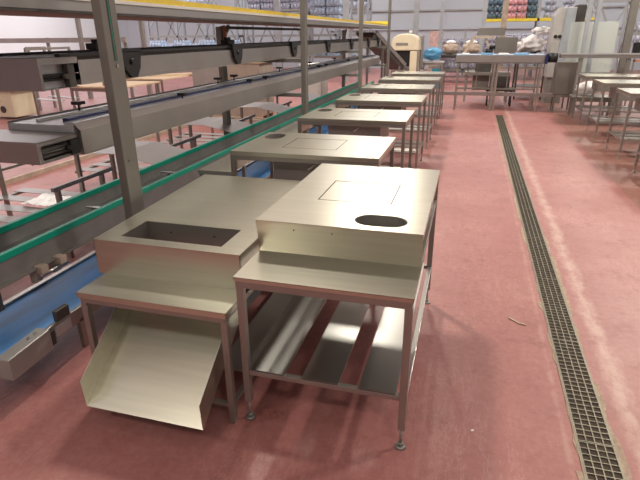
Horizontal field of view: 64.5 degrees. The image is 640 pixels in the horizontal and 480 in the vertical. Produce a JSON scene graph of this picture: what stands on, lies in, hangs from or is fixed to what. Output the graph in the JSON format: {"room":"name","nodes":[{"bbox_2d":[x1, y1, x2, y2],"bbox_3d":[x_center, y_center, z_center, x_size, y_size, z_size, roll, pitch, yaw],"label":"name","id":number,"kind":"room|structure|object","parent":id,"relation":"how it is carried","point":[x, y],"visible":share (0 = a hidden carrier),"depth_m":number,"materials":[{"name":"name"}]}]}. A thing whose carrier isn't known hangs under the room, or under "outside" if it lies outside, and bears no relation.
{"room":"factory floor","nodes":[
{"label":"factory floor","id":0,"kind":"room"},
{"bbox_2d":[0,15,96,55],"bbox_3d":[-20.336,-8.841,18.345,0.200,7.000,40.000,6,23,15],"label":"wall","id":1,"kind":"structure","parent":0,"point":[10,26],"depth_m":30.27,"materials":[{"name":"paint"}]},
{"bbox_2d":[0,55,379,165],"bbox_3d":[-0.428,-2.863,8.730,0.860,0.275,12.400,6,23,15],"label":"conveyor","id":2,"kind":"object","parent":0,"point":[43,139],"visible":0.91,"depth_m":4.26,"materials":[{"name":"silver metal"}]},
{"bbox_2d":[0,67,639,479],"bbox_3d":[-2.412,-3.745,14.927,37.000,0.200,40.000,6,23,15],"label":"floor","id":3,"kind":"structure","parent":0,"point":[484,371],"depth_m":3.39,"materials":[{"name":"red paint"}]},
{"bbox_2d":[0,91,36,117],"bbox_3d":[-8.277,-4.063,13.516,1.278,1.450,0.986,6,23,15],"label":"machine","id":4,"kind":"object","parent":3,"relation":"on","point":[15,104],"visible":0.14,"depth_m":13.41,"materials":[{"name":"beige metal"}]},
{"bbox_2d":[23,46,80,114],"bbox_3d":[-7.803,-4.471,14.234,1.405,1.760,2.153,6,23,15],"label":"stand","id":5,"kind":"object","parent":3,"relation":"on","point":[36,96],"visible":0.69,"depth_m":14.22,"materials":[{"name":"silver metal"}]},
{"bbox_2d":[0,37,134,97],"bbox_3d":[-11.197,-6.420,18.814,9.600,2.000,0.170,6,23,15],"label":"rail","id":6,"kind":"object","parent":3,"relation":"on","point":[47,41],"visible":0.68,"depth_m":17.96,"materials":[{"name":"metal"}]},
{"bbox_2d":[75,18,93,98],"bbox_3d":[-8.101,-6.671,17.230,0.120,3.600,0.120,6,23,15],"label":"post","id":7,"kind":"object","parent":3,"relation":"on","point":[77,20],"visible":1,"depth_m":17.12,"materials":[{"name":"metal"}]},
{"bbox_2d":[0,141,186,258],"bbox_3d":[-2.749,-0.554,5.667,1.941,0.828,1.720,6,23,15],"label":"bench","id":8,"kind":"object","parent":3,"relation":"on","point":[151,152],"visible":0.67,"depth_m":5.75,"materials":[{"name":"silver metal"}]},
{"bbox_2d":[21,193,71,205],"bbox_3d":[-2.988,-0.447,5.593,0.450,0.033,0.351,6,23,15],"label":"plastic film","id":9,"kind":"object","parent":8,"relation":"on","point":[45,199],"visible":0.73,"depth_m":5.58,"materials":[{"name":"plastic"}]},
{"bbox_2d":[4,125,187,184],"bbox_3d":[-3.711,-2.050,10.403,0.060,0.070,12.000,6,23,15],"label":"rail","id":10,"kind":"object","parent":3,"relation":"on","point":[14,179],"visible":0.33,"depth_m":8.37,"materials":[{"name":"metal"}]},
{"bbox_2d":[70,81,159,108],"bbox_3d":[-5.202,-3.574,13.102,1.500,0.900,1.700,6,23,15],"label":"wooden table","id":11,"kind":"object","parent":3,"relation":"on","point":[94,87],"visible":0.33,"depth_m":12.48,"materials":[{"name":"brown wood"}]},
{"bbox_2d":[91,0,144,219],"bbox_3d":[-1.323,-0.947,3.308,0.110,3.300,0.190,6,23,15],"label":"column","id":12,"kind":"structure","parent":3,"relation":"on","point":[104,11],"depth_m":3.29,"materials":[{"name":"metal"}]},
{"bbox_2d":[138,21,152,94],"bbox_3d":[-5.919,-6.613,17.034,0.130,3.600,0.120,6,23,15],"label":"post","id":13,"kind":"object","parent":3,"relation":"on","point":[141,23],"visible":0.44,"depth_m":16.94,"materials":[{"name":"metal"}]},
{"bbox_2d":[126,75,191,92],"bbox_3d":[-4.704,-4.327,14.887,1.600,0.950,2.100,6,23,15],"label":"wooden table","id":14,"kind":"object","parent":3,"relation":"on","point":[147,78],"visible":0.27,"depth_m":13.84,"materials":[{"name":"brown wood"}]},
{"bbox_2d":[149,72,191,76],"bbox_3d":[-4.304,-4.845,14.835,1.414,0.040,0.500,-12,25,-27],"label":"plank","id":15,"kind":"object","parent":14,"relation":"on","point":[188,73],"visible":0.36,"depth_m":14.65,"materials":[{"name":"brown wood"}]},
{"bbox_2d":[75,117,250,173],"bbox_3d":[-2.217,-1.261,7.405,1.941,0.828,1.720,6,23,15],"label":"bench","id":16,"kind":"object","parent":3,"relation":"on","point":[214,122],"visible":0.39,"depth_m":7.38,"materials":[{"name":"silver metal"}]},
{"bbox_2d":[0,105,356,380],"bbox_3d":[-0.250,-1.626,8.859,0.580,0.380,13.170,6,23,15],"label":"conveyor","id":17,"kind":"object","parent":3,"relation":"on","point":[32,320],"visible":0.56,"depth_m":3.40,"materials":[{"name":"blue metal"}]},
{"bbox_2d":[0,81,373,311],"bbox_3d":[-0.516,-1.711,8.553,0.500,0.772,13.800,6,23,15],"label":"conveyor","id":18,"kind":"object","parent":3,"relation":"on","point":[31,242],"visible":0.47,"depth_m":4.12,"materials":[{"name":"green metal"}]},
{"bbox_2d":[76,174,300,429],"bbox_3d":[-0.750,0.275,3.446,1.013,0.921,1.958,6,23,15],"label":"table","id":19,"kind":"object","parent":3,"relation":"on","point":[164,349],"visible":0.84,"depth_m":2.86,"materials":[{"name":"silver metal"}]},
{"bbox_2d":[146,0,244,46],"bbox_3d":[-7.435,-12.500,30.301,5.900,4.600,1.005,6,23,15],"label":"rack","id":20,"kind":"object","parent":3,"relation":"on","point":[237,35],"visible":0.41,"depth_m":30.16,"materials":[{"name":"metal"}]},
{"bbox_2d":[192,67,221,116],"bbox_3d":[-2.679,-3.899,13.206,0.920,1.380,0.960,6,23,15],"label":"crate","id":21,"kind":"object","parent":3,"relation":"on","point":[202,76],"visible":0.02,"depth_m":12.69,"materials":[{"name":"beige cardboard"}]},
{"bbox_2d":[215,25,230,134],"bbox_3d":[-1.363,-2.042,7.553,0.140,2.149,0.396,6,23,15],"label":"column","id":22,"kind":"structure","parent":3,"relation":"on","point":[226,115],"depth_m":7.26,"materials":[{"name":"metal"}]},
{"bbox_2d":[220,26,299,30],"bbox_3d":[-0.880,-3.655,8.771,0.060,0.040,3.680,6,23,15],"label":"rail","id":23,"kind":"object","parent":22,"relation":"attached to","point":[226,27],"visible":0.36,"depth_m":8.25,"materials":[{"name":"metal"}]},
{"bbox_2d":[156,102,292,148],"bbox_3d":[-1.676,-1.979,9.169,1.941,0.828,1.720,6,23,15],"label":"bench","id":24,"kind":"object","parent":3,"relation":"on","point":[271,106],"visible":0.5,"depth_m":9.23,"materials":[{"name":"silver metal"}]},
{"bbox_2d":[227,62,274,121],"bbox_3d":[-1.746,-3.831,12.948,0.920,1.430,0.960,6,23,15],"label":"crate","id":25,"kind":"object","parent":3,"relation":"on","point":[248,69],"visible":0.41,"depth_m":12.54,"materials":[{"name":"cardboard"}]},
{"bbox_2d":[210,92,319,138],"bbox_3d":[-1.136,-2.697,10.933,1.941,0.828,1.720,6,23,15],"label":"bench","id":26,"kind":"object","parent":3,"relation":"on","point":[311,96],"visible":0.26,"depth_m":11.08,"materials":[{"name":"silver metal"}]},
{"bbox_2d":[274,0,282,70],"bbox_3d":[-2.037,-11.327,24.071,0.240,7.000,0.240,6,23,15],"label":"column","id":27,"kind":"structure","parent":3,"relation":"on","point":[278,37],"depth_m":24.49,"materials":[{"name":"metal"}]},
{"bbox_2d":[198,132,395,180],"bbox_3d":[-0.178,-0.397,4.882,1.645,1.080,0.964,6,23,15],"label":"table","id":28,"kind":"object","parent":3,"relation":"on","point":[291,156],"visible":0.52,"depth_m":4.45,"materials":[{"name":"silver metal"}]},
{"bbox_2d":[300,0,308,132],"bbox_3d":[-0.212,-2.423,6.935,0.110,3.300,0.190,6,23,15],"label":"column","id":29,"kind":"structure","parent":3,"relation":"on","point":[303,3],"depth_m":6.87,"materials":[{"name":"metal"}]},
{"bbox_2d":[261,58,300,62],"bbox_3d":[-0.799,-2.509,7.080,1.150,0.050,0.060,6,23,15],"label":"cross beam","id":30,"kind":"structure","parent":29,"relation":"attached to","point":[288,60],"depth_m":6.96,"materials":[{"name":"metal"}]},
{"bbox_2d":[0,37,380,91],"bbox_3d":[-0.279,-3.280,8.570,0.650,0.305,12.300,6,23,15],"label":"conveyor","id":31,"kind":"object","parent":30,"relation":"on","point":[50,70],"visible":0.95,"depth_m":4.08,"materials":[{"name":"silver metal"}]},
{"bbox_2d":[276,93,301,96],"bbox_3d":[-0.795,-2.086,7.251,1.150,0.050,0.060,6,23,15],"label":"cross beam","id":32,"kind":"structure","parent":29,"relation":"attached to","point":[283,94],"depth_m":7.12,"materials":[{"name":"metal"}]},
{"bbox_2d":[244,0,371,73],"bbox_3d":[-0.701,-11.838,28.507,7.100,4.600,1.005,6,23,15],"label":"rack","id":33,"kind":"object","parent":3,"relation":"on","point":[369,18],"visible":0.23,"depth_m":28.37,"materials":[{"name":"metal"}]},
{"bbox_2d":[248,0,261,9],"bbox_3d":[-3.629,-13.428,28.755,0.738,0.709,0.798,6,23,15],"label":"pack","id":34,"kind":"object","parent":33,"relation":"on","point":[255,4],"visible":0.76,"depth_m":28.46},
{"bbox_2d":[261,0,272,9],"bbox_3d":[-2.850,-13.351,28.547,0.738,0.709,0.798,6,23,15],"label":"pack","id":35,"kind":"object","parent":33,"relation":"on","point":[263,6],"visible":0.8,"depth_m":28.27},
{"bbox_2d":[280,0,291,8],"bbox_3d":[-1.946,-13.262,28.306,0.738,0.709,0.798,6,23,15],"label":"pack","id":36,"kind":"object","parent":33,"relation":"on","point":[285,4],"visible":0.74,"depth_m":28.01},
{"bbox_2d":[299,63,327,100],"bbox_3d":[-0.158,-4.341,14.387,0.660,1.270,0.760,6,23,15],"label":"crate","id":37,"kind":"object","parent":3,"relation":"on","point":[320,88],"visible":0.07,"depth_m":14.08,"materials":[{"name":"beige cardboard"}]},
{"bbox_2d":[292,55,362,74],"bbox_3d":[-0.999,-9.479,27.480,6.600,1.000,1.100,6,23,15],"label":"bench","id":38,"kind":"object","parent":3,"relation":"on","point":[326,56],"visible":0.04,"depth_m":26.48,"materials":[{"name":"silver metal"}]},
{"bbox_2d":[307,0,352,76],"bbox_3d":[0.461,-10.175,24.898,2.100,4.200,1.000,6,23,15],"label":"rack","id":39,"kind":"object","parent":3,"relation":"on","point":[351,1],"visible":0.16,"depth_m":24.99,"materials":[{"name":"metal"}]},
{"bbox_2d":[310,7,326,16],"bbox_3d":[-0.028,-10.970,24.724,0.738,0.709,0.798,6,23,15],"label":"pack","id":40,"kind":"object","parent":39,"relation":"on","point":[315,11],"visible":0.52,"depth_m":24.34},
{"bbox_2d":[310,0,327,6],"bbox_3d":[-0.034,-11.645,24.451,0.738,0.709,0.798,6,23,15],"label":"pack","id":41,"kind":"object","parent":40,"relation":"on","point":[313,3],"visible":0.93,"depth_m":24.21},
{"bbox_2d":[326,6,342,18],"bbox_3d":[0.742,-10.894,24.518,0.738,0.709,0.798,6,23,15],"label":"pack","id":42,"kind":"object","parent":39,"relation":"on","point":[335,11],"visible":0.79,"depth_m":24.17},
{"bbox_2d":[326,0,342,6],"bbox_3d":[0.736,-11.569,24.246,0.738,0.709,0.798,6,23,15],"label":"pack","id":43,"kind":"object","parent":42,"relation":"on","point":[337,3],"visible":0.93,"depth_m":24.02},
{"bbox_2d":[233,163,439,450],"bbox_3d":[0.227,0.250,3.272,0.910,1.080,1.661,6,23,15],"label":"table","id":44,"kind":"object","parent":3,"relation":"on","point":[314,248],"visible":1,"depth_m":2.74,"materials":[{"name":"silver metal"}]},
{"bbox_2d":[342,29,346,86],"bbox_3d":[0.685,-4.762,14.235,0.140,2.149,0.396,6,23,15],"label":"column","id":45,"kind":"structure","parent":3,"relation":"on","point":[344,32],"depth_m":13.96,"materials":[{"name":"metal"}]},
{"bbox_2d":[275,108,414,167],"bbox_3d":[0.330,-1.091,6.587,1.645,1.080,0.964,6,23,15],"label":"table","id":46,"kind":"object","parent":3,"relation":"on","point":[340,121],"visible":0.44,"depth_m":6.11,"materials":[{"name":"silver metal"}]},
{"bbox_2d":[343,0,349,81],"bbox_3d":[1.153,-10.624,22.258,0.240,7.000,0.240,6,23,15],"label":"column","id":47,"kind":"structure","parent":3,"relation":"on","point":[345,2],"depth_m":22.41,"materials":[{"name":"metal"}]},
{"bbox_2d":[356,0,363,81],"bbox_3d":[1.778,-10.563,22.091,0.240,7.000,0.240,6,23,15],"label":"column","id":48,"kind":"structure","parent":3,"relation":"on","point":[357,0],"depth_m":22.34,"materials":[{"name":"metal"}]},
{"bbox_2d":[357,0,363,108],"bbox_3d":[0.826,-3.801,10.321,0.110,3.300,0.190,6,23,15],"label":"column","id":49,"kind":"structure","parent":3,"relation":"on","point":[361,2],"depth_m":10.23,"materials":[{"name":"metal"}]},
{"bbox_2d":[316,93,426,168],"bbox_3d":[0.837,-1.765,8.245,1.645,1.080,0.964,6,23,15],"label":"table","id":50,"kind":"object","parent":3,"relation":"on","point":[364,101],"visible":0.5,"depth_m":7.77,"materials":[{"name":"silver metal"}]},
{"bbox_2d":[356,30,406,83],"bbox_3d":[1.882,-5.255,15.466,0.543,2.122,2.030,17,28,36],"label":"conveyor","id":51,"kind":"object","parent":3,"relation":"on","point":[396,62],"visible":0.63,"depth_m":15.21,"materials":[{"name":"metal"}]},
{"bbox_2d":[386,0,391,75],"bbox_3d":[1.836,-5.143,13.617,0.110,3.300,0.190,6,23,15],"label":"column","id":52,"kind":"structure","parent":3,"relation":"on","point":[390,1],"depth_m":13.47,"materials":[{"name":"metal"}]},
{"bbox_2d":[354,83,434,148],"bbox_3d":[1.361,-2.462,9.956,1.645,1.080,0.964,6,23,15],"label":"table","id":53,"kind":"object","parent":3,"relation":"on","point":[404,89],"visible":0.54,"depth_m":9.48,"materials":[{"name":"silver metal"}]},
{"bbox_2d":[391,30,420,83],"bbox_3d":[2.864,-6.030,17.363,1.070,2.120,0.920,6,23,15],"label":"machine","id":54,"kind":"object","parent":3,"relation":"on","point":[408,46],"visible":0.57,"depth_m":16.79,"materials":[{"name":"beige metal"}]},
{"bbox_2d":[392,34,420,50],"bbox_3d":[2.923,-6.677,17.093,0.915,0.520,0.900,6,23,15],"label":"hood","id":55,"kind":"object","parent":54,"relation":"attached to","point":[402,42],"depth_m":16.70,"materials":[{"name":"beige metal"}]},
{"bbox_2d":[372,76,440,130],"bbox_3d":[1.897,-3.172,11.702,1.645,1.080,0.964,6,23,15],"label":"table","id":56,"kind":"object","parent":3,"relation":"on","point":[387,79],"visible":0.47,"depth_m":11.19,"materials":[{"name":"silver metal"}]},
{"bbox_2d":[378,71,444,118],"bbox_3d":[2.396,-3.836,13.332,1.645,1.080,0.964,6,23,15],"label":"table","id":57,"kind":"object","parent":3,"relation":"on","point":[396,73],"visible":0.48,"depth_m":12.82,"materials":[{"name":"silver metal"}]},
{"bbox_2d":[404,36,424,69],"bbox_3d":[3.606,-6.779,19.424,0.760,1.950,0.900,6,23,15],"label":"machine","id":58,"kind":"object","parent":3,"relation":"on","point":[422,66],"visible":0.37,"depth_m":19.05,"materials":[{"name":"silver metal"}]},
{"bbox_2d":[412,0,419,35],"bbox_3d":[3.781,-9.587,19.630,0.200,7.000,0.200,6,23,15],"label":"column","id":59,"kind":"structure","parent":3,"relation":"on","point":[416,2],"depth_m":19.88,"materials":[{"name":"metal"}]},
{"bbox_2d":[423,61,444,88],"bbox_3d":[4.447,-6.626,20.294,0.950,1.000,1.000,6,23,15],"label":"worktable","id":60,"kind":"object","parent":3,"relation":"on","point":[441,63],"visible":0.48,"depth_m":19.73,"materials":[{"name":"silver metal"}]},
{"bbox_2d":[423,47,442,60],"bbox_3d":[4.419,-7.312,19.927,0.804,0.515,0.803,6,23,15],"label":"heap","id":61,"kind":"object","parent":60,"relation":"on","point":[433,53],"visible":0.97,"depth_m":19.70,"materials":[{"name":"plastic"}]},
{"bbox_2d":[436,1,444,67],"bbox_3d":[4.920,-8.027,20.814,0.140,3.200,0.140,6,23,15],"label":"column","id":62,"kind":"structure","parent":3,"relation":"on","point":[442,2],"depth_m":20.52,"materials":[{"name":"metal"}]},
{"bbox_2d":[440,54,464,72],"bbox_3d":[6.221,-7.612,22.492,1.900,1.150,1.000,6,23,15],"label":"bench","id":63,"kind":"object","parent":3,"relation":"on","point":[442,55],"visible":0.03,"depth_m":22.12,"materials":[{"name":"metal"}]},
{"bbox_2d":[442,40,458,53],"bbox_3d":[5.740,-8.477,22.294,0.707,0.602,0.598,6,23,15],"label":"sack","id":64,"kind":"object","parent":63,"relation":"on","point":[450,47],"visible":0.99,"depth_m":22.11,"materials":[{"name":"fabric"}]},
{"bbox_2d":[461,40,480,53],"bbox_3d":[6.565,-8.396,22.075,0.832,0.602,0.704,6,23,15],"label":"sack","id":65,"kind":"object","parent":63,"relation":"on","point":[474,48],"visible":0.77,"depth_m":21.87,"materials":[{"name":"fabric"}]},
{"bbox_2d":[440,29,488,76],"bbox_3d":[7.124,-9.236,25.089,2.400,2.200,0.900,6,23,15],"label":"rack","id":66,"kind":"object","parent":3,"relation":"on","point":[465,34],"visible":0.21,"depth_m":24.91,"materials":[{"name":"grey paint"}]},
{"bbox_2d":[441,58,460,68],"bbox_3d":[6.574,-8.954,25.373,0.958,0.670,0.698,6,23,15],"label":"pack","id":67,"kind":"object","parent":66,"relation":"on","point":[450,65],"visible":0.45,"depth_m":25.13},
{"bbox_2d":[442,37,462,51],"bbox_3d":[6.568,-9.659,25.088,0.958,0.670,0.698,6,23,15],"label":"pack","id":68,"kind":"object","parent":66,"relation":"on","point":[459,41],"visible":0.53,"depth_m":24.73},
{"bbox_2d":[479,0,487,52],"bbox_3d":[7.384,-10.791,22.525,0.180,7.000,0.180,6,23,15],"label":"column","id":69,"kind":"structure","parent":3,"relation":"on","point":[484,13],"depth_m":22.81,"materials":[{"name":"metal"}]},
{"bbox_2d":[463,28,517,102],"bbox_3d":[5.184,-5.431,15.774,1.599,2.160,0.720,6,23,15],"label":"machine","id":70,"kind":"object","parent":3,"relation":"on","point":[502,44],"visible":0.73,"depth_m":15.32,"materials":[{"name":"paint"}]},
{"bbox_2d":[476,28,505,34],"bbox_3d":[5.211,-6.355,15.457,0.836,0.210,0.600,6,23,15],"label":"hood","id":71,"kind":"object","parent":70,"relation":"attached to","point":[481,31],"depth_m":15.19,"materials":[{"name":"grey paint"}]},
{"bbox_2d":[485,75,513,105],"bbox_3d":[5.364,-4.480,15.163,0.800,0.850,0.600,6,23,15],"label":"trolley","id":72,"kind":"object","parent":3,"relation":"on","point":[502,79],"visible":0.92,"depth_m":14.90,"materials":[{"name":"metal"}]},
{"bbox_2d":[496,0,508,91],"bbox_3d":[6.323,-8.558,17.025,0.180,7.000,0.200,6,23,15],"label":"column","id":73,"kind":"structure","parent":3,"relation":"on","point":[505,2],"depth_m":17.31,"materials":[{"name":"metal"}]},
{"bbox_2d":[453,53,557,111],"bbox_3d":[5.060,-4.411,14.106,2.570,1.520,1.000,6,23,15],"label":"workbench","id":74,"kind":"object","parent":3,"relation":"on","point":[495,59],"visible":0.99,"depth_m":13.72,"materials":[{"name":"silver metal"}]},
{"bbox_2d":[431,91,608,109],"bbox_3d":[6.137,-3.819,14.017,6.100,0.470,0.100,6,23,15],"label":"beam","id":75,"kind":"structure","parent":3,"relation":"on","point":[519,94],"depth_m":14.14,"materials":[{"name":"silver metal"}]},
{"bbox_2d":[512,63,544,99],"bbox_3d":[6.843,-5.362,16.685,0.900,1.320,1.200,6,23,15],"label":"stand","id":76,"kind":"object","parent":3,"relation":"on","point":[516,85],"visible":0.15,"depth_m":16.40,"materials":[{"name":"metal"}]},
{"bbox_2d":[512,84,540,87],"bbox_3d":[6.846,-5.112,16.786,0.840,0.020,1.140,6,23,15],"label":"shelf","id":77,"kind":"object","parent":76,"relation":"attached to","point":[516,85],"depth_m":16.69,"materials":[{"name":"metal"}]},
{"bbox_2d":[517,34,546,52],"bbox_3d":[6.754,-6.233,16.182,0.816,0.620,0.864,-10,24,-22],"label":"wrapped bundle","id":78,"kind":"object","parent":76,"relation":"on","point":[532,43],"visible":0.95,"depth_m":15.93,"materials":[{"name":"plastic"}]},
{"bbox_2d":[531,26,549,35],"bbox_3d":[7.068,-6.650,16.119,0.659,0.290,0.606,6,23,15],"label":"wrapped bundle","id":79,"kind":"object","parent":78,"relation":"on","point":[541,31],"visible":0.85,"depth_m":16.00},
{"bbox_2d":[491,66,582,78],"bbox_3d":[9.909,-7.793,23.589,4.600,0.600,1.100,6,23,15],"label":"bench","id":80,"kind":"object","parent":3,"relation":"on","point":[502,67],"visible":0.06,"depth_m":23.18,"materials":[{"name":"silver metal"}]},
{"bbox_2d":[486,0,596,76],"bbox_3d":[10.559,-10.095,24.866,5.040,3.900,1.000,6,23,15],"label":"rack","id":81,"kind":"object","parent":3,"relation":"on","point":[537,19],"visible":0.23,"depth_m":24.34,"materials":[{"name":"metal"}]},
{"bbox_2d":[487,0,497,18],"bbox_3d":[8.490,-11.380,24.977,0.438,0.911,0.798,6,23,15],"label":"pack","id":82,"kind":"object","parent":81,"relation":"on","point":[491,11],"visible":0.97,"depth_m":24.67},
{"bbox_2d":[496,0,503,18],"bbox_3d":[8.928,-11.336,24.860,0.438,0.911,0.798,6,23,15],"label":"pack","id":83,"kind":"object","parent":81,"relation":"on","point":[500,2],"visible":0.52,"depth_m":24.58},
{"bbox_2d":[507,0,517,18],"bbox_3d":[9.366,-11.293,24.744,0.438,0.911,0.798,6,23,15],"label":"pack","id":84,"kind":"object","parent":81,"relation":"on","point":[513,9],"visible":0.87,"depth_m":24.43},
{"bbox_2d":[516,0,527,17],"bbox_3d":[9.803,-11.251,24.627,0.438,0.911,0.798,6,23,15],"label":"pack","id":85,"kind":"object","parent":81,"relation":"on","point":[520,8],"visible":0.94,"depth_m":24.32},
{"bbox_2d":[526,0,537,17],"bbox_3d":[10.241,-11.207,24.510,0.438,0.911,0.798,6,23,15],"label":"pack","id":86,"kind":"object","parent":81,"relation":"on","point":[530,8],"visible":0.93,"depth_m":24.23},
{"bbox_2d":[543,0,556,17],"bbox_3d":[11.030,-11.130,24.300,0.438,0.911,0.798,6,23,15],"label":"pack","id":87,"kind":"object","parent":81,"relation":"on","point":[550,4],"visible":0.93,"depth_m":24.02},
{"bbox_2d":[563,0,574,6],"bbox_3d":[11.799,-11.054,24.095,0.438,0.911,0.798,6,23,15],"label":"pack","id":88,"kind":"object","parent":81,"relation":"on","point":[567,3],"visible":0.45,"depth_m":23.75},
{"bbox_2d":[494,115,632,479],"bbox_3d":[2.800,-0.739,7.090,0.262,0.008,14.100,6,23,15],"label":"channel","id":89,"kind":"object","parent":3,"relation":"on","point":[617,445],"depth_m":3.40,"materials":[{"name":"metal"}]},
{"bbox_2d":[541,4,586,102],"bbox_3d":[7.300,-5.569,15.277,0.840,2.750,0.750,6,23,15],"label":"machine","id":90,"kind":"object","parent":3,"relation":"on","point":[561,20],"visible":0.8,"depth_m":14.84,"materials":[{"name":"silver metal"}]},
{"bbox_2d":[550,61,577,110],"bbox_3d":[6.655,-4.202,13.871,0.540,1.280,0.500,6,23,15],"label":"cabinet","id":91,"kind":"object","parent":3,"relation":"on","point":[564,73],"visible":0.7,"depth_m":13.61,"materials":[{"name":"metal"}]},
{"bbox_2d":[579,0,593,82],"bbox_3d":[6.994,-6.856,12.799,0.100,7.000,0.100,6,23,15],"label":"column","id":92,"kind":"structure","parent":3,"relation":"on","point":[590,4],"depth_m":13.27,"materials":[{"name":"metal"}]},
{"bbox_2d":[567,94,611,117],"bbox_3d":[6.839,-3.403,12.905,0.900,0.520,0.600,6,23,15],"label":"stand","id":93,"kind":"object","parent":3,"relation":"on","point":[597,98],"visible":0.74,"depth_m":12.67,"materials":[{"name":"silver metal"}]},
{"bbox_2d":[575,81,598,94],"bbox_3d":[6.748,-3.820,12.745,0.600,0.352,0.439,6,23,15],"label":"bag","id":94,"kind":"object","parent":93,"relation":"on","point":[589,83],"visible":0.55,"depth_m":12.65,"materials":[{"name":"plastic"}]},
{"bbox_2d":[561,21,619,108],"bbox_3d":[7.376,-4.786,13.979,1.200,2.270,0.050,6,23,15],"label":"sheet","id":95,"kind":"object","parent":3,"relation":"on","point":[607,32],"visible":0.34,"depth_m":13.75,"materials":[{"name":"white"}]},
{"bbox_2d":[579,0,602,104],"bbox_3d":[7.220,-6.854,12.787,0.100,7.000,0.100,6,23,15],"label":"column","id":96,"kind":"structure","parent":3,"relation":"on","point":[599,4],"depth_m":13.34,"materials":[{"name":"metal"}]},
{"bbox_2d":[559,53,639,114],"bbox_3d":[7.795,-3.983,12.982,3.250,1.520,0.380,6,23,15],"label":"conveyor","id":97,"kind":"object","parent":3,"relation":"on","point":[580,56],"visible":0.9,"depth_m":12.83,"materials":[{"name":"silver metal"}]},
{"bbox_2d":[571,73,639,126],"bbox_3d":[6.971,-3.313,11.931,1.645,1.080,0.964,6,23,15],"label":"table","id":98,"kind":"object","parent":3,"relation":"on","point":[588,76],"visible":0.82,"depth_m":11.73,"materials":[{"name":"silver metal"}]},
{"bbox_2d":[578,0,639,93],"bbox_3d":[11.611,-6.186,16.370,6.023,3.000,0.120,6,23,15],"label":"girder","id":99,"kind":"object","parent":3,"relation":"on","point":[587,1],"visible":0.39,"depth_m":16.48,"materials":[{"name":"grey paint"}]},
{"bbox_2d":[584,79,639,138],"bbox_3d":[6.484,-2.667,10.345,1.645,1.080,0.964,6,23,15],"label":"table","id":100,"kind":"object","parent":3,"relation":"on","point":[613,84],"visible":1,"depth_m":10.21,"materials":[{"name":"silver metal"}]},
{"bbox_2d":[605,88,639,158],"bbox_3d":[5.960,-1.971,8.634,1.645,1.080,0.964,6,23,15],"label":"table","id":101,"kind":"object","parent":3,"relation":"on","point":[632,93],"visible":1,"depth_m":8.73,"materials":[{"name":"silver metal"}]},
{"bbox_2d":[613,2,632,73],"bbox_3d":[14.569,-8.492,20.140,4.400,4.400,1.005,6,23,15],"label":"rack","id":102,"kind":"object","parent":3,"relation":"on","point":[628,7],"visible":0.27,"depth_m":21.18,"materials":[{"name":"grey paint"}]},
{"bbox_2d":[631,22,639,42],"bbox_3d":[12.977,-8.451,20.619,0.738,0.788,0.798,6,23,15],"label":"pack","id":103,"kind":"object","parent":102,"relation":"on","point":[636,38],"visible":0.33,"depth_m":20.39},
{"bbox_2d":[610,0,639,105],"bbox_3d":[8.116,-6.857,12.774,0.170,7.000,0.170,6,23,15],"label":"column","id":104,"kind":"structure","parent":3,"relation":"on","point":[634,5],"depth_m":13.29,"materials":[{"name":"metal"}]},
{"bbox_2d":[624,42,639,105],"bbox_3d":[8.580,-4.457,13.831,0.386,1.750,0.120,3,22,8],"label":"fitting","id":105,"kind":"object","parent":3,"relation":"on","point":[636,45],"visible":0.46,"depth_m":13.57,"materials":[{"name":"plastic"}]},
{"bbox_2d":[632,140,639,172],"bbox_3d":[5.455,-1.300,6.985,1.645,1.080,0.964,6,23,15],"label":"table","id":106,"kind":"object","parent":3,"relation":"on","point":[638,149],"visible":1,"depth_m":7.69,"materials":[{"name":"silver metal"}]},
{"bbox_3d":[5.526,-8.109,24.579,0.560,0.520,0.700,6,23,15],"label":"carton","id":107,"kind":"object","parent":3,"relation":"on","visible":0},
{"bbox_3d":[5.521,-8.619,24.373,0.560,0.519,0.700,6,23,15],"label":"carton","id":108,"kind":"object","parent":107,"relation":"on","visible":0},
{"bbox_2d":[429,43,442,49],"bbox_3d":[5.517,-9.130,24.166,0.560,0.518,0.700,6,23,15],"label":"carton","id":109,"kind":"object","parent":108,"relation":"on","point":[430,44],"visible":0.26,"depth_m":23.82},
{"bbox_2d":[430,31,442,42],"bbox_3d":[5.512,-9.603,23.975,0.560,0.497,0.700,6,23,15],"label":"carton","id":110,"kind":"object","parent":109,"relation":"on","point":[434,35],"visible":0.81,"depth_m":23.68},
{"bbox_3d":[-7.156,-10.084,29.120,5.900,1.000,1.100,6,23,15],"label":"bench","id":111,"kind":"object","parent":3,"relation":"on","visible":0},
{"bbox_2d":[149,41,166,46],"bbox_3d":[-9.362,-11.148,29.419,0.718,0.788,0.798,6,23,15],"label":"pack","id":112,"kind":"object","parent":111,"relation":"on","point":[156,43],"visible":0.42,"depth_m":29.04},
{"bbox_2d":[117,0,639,69],"bbox_3d":[3.041,-14.367,31.474,37.000,7.000,0.230,6,23,15],"label":"wall","id":113,"kind":"structure","parent":0,"point":[129,29],"depth_m":31.09,"materials":[{"name":"paint"}]},
{"bbox_2d":[294,5,639,13],"bbox_3d":[3.001,-14.146,31.408,37.000,0.080,0.070,6,23,15],"label":"trim","id":114,"kind":"structure","parent":113,"relation":"attached to","point":[621,5],"depth_m":30.26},
{"bbox_2d":[329,24,625,30],"bbox_3d":[10.703,-12.463,29.722,21.000,0.150,0.090,6,23,15],"label":"trim","id":115,"kind":"structure","parent":113,"relation":"attached to","point":[620,25],"depth_m":30.42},
{"bbox_3d":[-0.326,-3.420,10.939,0.140,2.149,0.396,6,23,15],"label":"column","id":116,"kind":"structure","parent":0,"visible":0},
{"bbox_2d":[0,0,387,28],"bbox_3d":[-0.571,-3.659,8.393,1.128,0.215,14.900,6,23,15],"label":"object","id":117,"kind":"object","parent":116,"relation":"on","point":[134,10],"visible":0.93,"depth_m":4.52,"materials":[{"name":"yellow metal"}]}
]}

